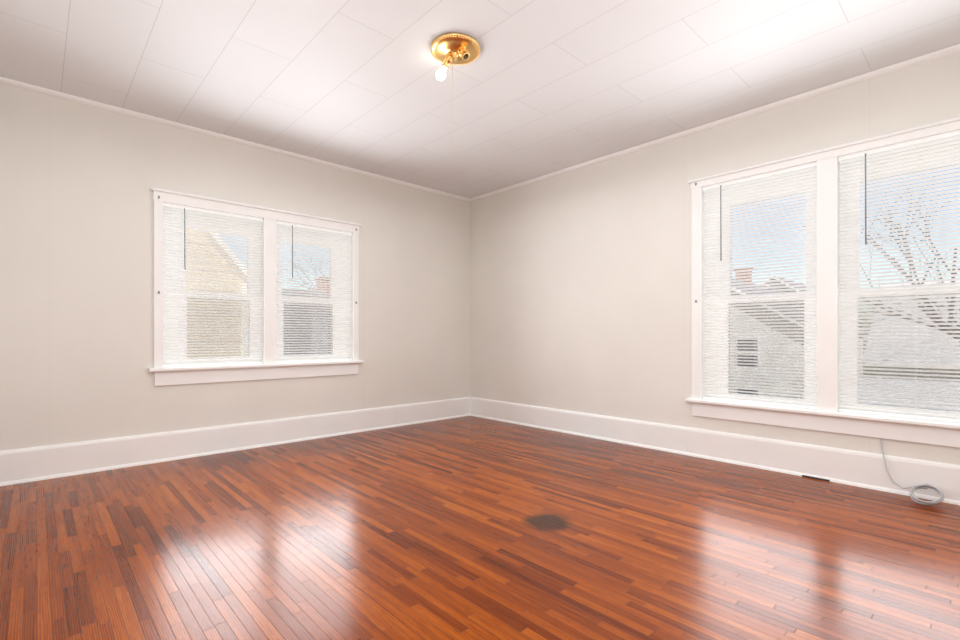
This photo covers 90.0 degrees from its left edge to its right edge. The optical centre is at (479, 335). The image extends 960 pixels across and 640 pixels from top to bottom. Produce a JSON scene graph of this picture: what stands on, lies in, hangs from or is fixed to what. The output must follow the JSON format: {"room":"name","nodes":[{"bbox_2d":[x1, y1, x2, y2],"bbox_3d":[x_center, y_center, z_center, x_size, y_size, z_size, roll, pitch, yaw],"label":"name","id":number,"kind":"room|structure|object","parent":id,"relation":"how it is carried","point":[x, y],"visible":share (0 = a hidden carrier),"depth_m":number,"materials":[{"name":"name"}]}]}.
{"room":"empty living room","nodes":[
{"label":"empty living room","id":0,"kind":"room"},
{"bbox_2d":[0,83,469,450],"bbox_3d":[-1.895,-0.360,4.549,5.100,2.700,0.250,0,0,-43],"label":"wall","id":1,"kind":"structure","parent":0,"point":[78,181],"depth_m":3.71,"materials":[{"name":"paint"}]},
{"bbox_2d":[0,397,467,485],"bbox_3d":[-1.791,0.876,4.450,4.500,0.228,0.036,0,0,-43],"label":"baseboard","id":2,"kind":"structure","parent":1,"relation":"attached to","point":[23,465],"depth_m":3.96,"materials":[{"name":"paint"}]},
{"bbox_2d":[148,187,363,385],"bbox_3d":[-1.990,-0.385,4.447,1.844,1.550,0.350,0,0,-43],"label":"window","id":3,"kind":"structure","parent":1,"relation":"in","point":[266,232],"depth_m":4.28,"materials":[{"name":"paint"}]},
{"bbox_2d":[0,416,959,639],"bbox_3d":[-0.112,1.115,2.623,5.100,0.250,5.500,0,0,-43],"label":"floor","id":4,"kind":"structure","parent":0,"point":[469,528],"depth_m":2.24,"materials":[{"name":"brown wood"}]},
{"bbox_2d":[880,439,944,504],"bbox_3d":[2.612,0.827,2.917,0.204,0.325,0.307,0,0,-43],"label":"coil","id":5,"kind":"object","parent":4,"relation":"on","point":[927,486],"visible":0.98,"depth_m":2.88,"materials":[{"name":"grey plastic"}]},
{"bbox_2d":[0,0,959,198],"bbox_3d":[-0.112,-1.835,2.623,5.100,0.250,5.500,0,0,-43],"label":"ceiling","id":6,"kind":"structure","parent":0,"point":[536,89],"depth_m":3.04,"materials":[{"name":"paint"}]},
{"bbox_2d":[431,33,479,152],"bbox_3d":[-0.145,-1.394,2.850,0.297,0.632,0.296,0,0,-43],"label":"ceiling light fixture","id":7,"kind":"object","parent":6,"relation":"hanging from","point":[449,49],"visible":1,"depth_m":2.81,"materials":[{"name":"gold metal"}]},
{"bbox_2d":[0,44,959,201],"bbox_3d":[-0.112,-1.694,2.623,4.600,0.032,5.000,0,0,-43],"label":"crown molding","id":8,"kind":"structure","parent":6,"relation":"attached to","point":[761,109],"depth_m":3.79,"materials":[{"name":"paint"}]},
{"bbox_2d":[470,52,959,464],"bbox_3d":[1.753,-0.360,4.178,0.250,2.700,5.250,0,0,-43],"label":"wall","id":9,"kind":"structure","parent":0,"point":[580,289],"depth_m":4.41,"materials":[{"name":"paint"}]},
{"bbox_2d":[468,397,959,504],"bbox_3d":[1.563,0.876,4.173,0.036,0.228,5.000,0,0,-43],"label":"baseboard","id":10,"kind":"structure","parent":9,"relation":"attached to","point":[831,464],"depth_m":3.63,"materials":[{"name":"paint"}]},
{"bbox_2d":[802,475,829,480],"bbox_3d":[2.329,0.982,3.329,0.016,0.016,0.160,0,0,-43],"label":"baseboard vent slot","id":11,"kind":"structure","parent":9,"relation":"attached to","point":[815,478],"depth_m":3.32,"materials":[{"name":"grey metal"}]},
{"bbox_2d":[685,116,959,447],"bbox_3d":[2.476,-0.331,3.382,0.350,1.972,1.918,0,0,-43],"label":"window","id":12,"kind":"structure","parent":9,"relation":"in","point":[826,183],"depth_m":3.28,"materials":[{"name":"paint"}]},
{"label":"outside","id":13,"kind":"structure","parent":0,"visible":0},
{"bbox_2d":[863,366,876,377],"bbox_3d":[0.692,4.140,27.217,210.000,0.300,210.000,0,0,-43],"label":"ground","id":14,"kind":"structure","parent":13,"point":[870,371],"depth_m":54.00,"materials":[{"name":"grey"}]},
{"bbox_2d":[186,230,247,358],"bbox_3d":[-10.055,-0.770,9.497,8.050,9.520,10.100,0,0,-43],"label":"house","id":15,"kind":"structure","parent":14,"relation":"on","point":[212,301],"depth_m":8.17,"materials":[{"name":"beige"}]},
{"bbox_2d":[282,277,330,355],"bbox_3d":[-7.454,0.630,22.400,9.400,6.720,8.900,0,0,-43],"label":"house","id":16,"kind":"structure","parent":14,"relation":"on","point":[307,321],"depth_m":19.28,"materials":[{"name":"grey"}]},
{"bbox_2d":[286,249,326,288],"bbox_3d":[-8.488,-1.099,32.188,10.129,10.224,10.671,0,0,-43],"label":"tree","id":17,"kind":"object","parent":14,"relation":"on","point":[307,271],"depth_m":30.96,"materials":[{"name":"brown plant"}]},
{"bbox_2d":[730,268,867,397],"bbox_3d":[13.696,0.230,24.948,8.900,7.520,8.900,0,0,-43],"label":"house","id":18,"kind":"structure","parent":14,"relation":"on","point":[765,343],"depth_m":20.77,"materials":[{"name":"white"}]},
{"bbox_2d":[762,276,869,376],"bbox_3d":[25.204,-0.280,39.013,8.900,8.540,8.900,0,0,-43],"label":"house","id":19,"kind":"structure","parent":14,"relation":"on","point":[803,303],"depth_m":36.55,"materials":[{"name":"white"}]},
{"bbox_2d":[804,184,959,341],"bbox_3d":[13.079,-0.865,12.503,9.671,9.742,8.380,0,0,-43],"label":"tree","id":20,"kind":"object","parent":14,"relation":"on","point":[916,275],"depth_m":13.66,"materials":[{"name":"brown plant"}]},
{"bbox_2d":[862,280,959,381],"bbox_3d":[20.490,0.580,17.611,8.900,6.820,8.900,0,0,-43],"label":"house","id":21,"kind":"structure","parent":14,"relation":"on","point":[913,341],"depth_m":17.63,"materials":[{"name":"white"}]}
]}

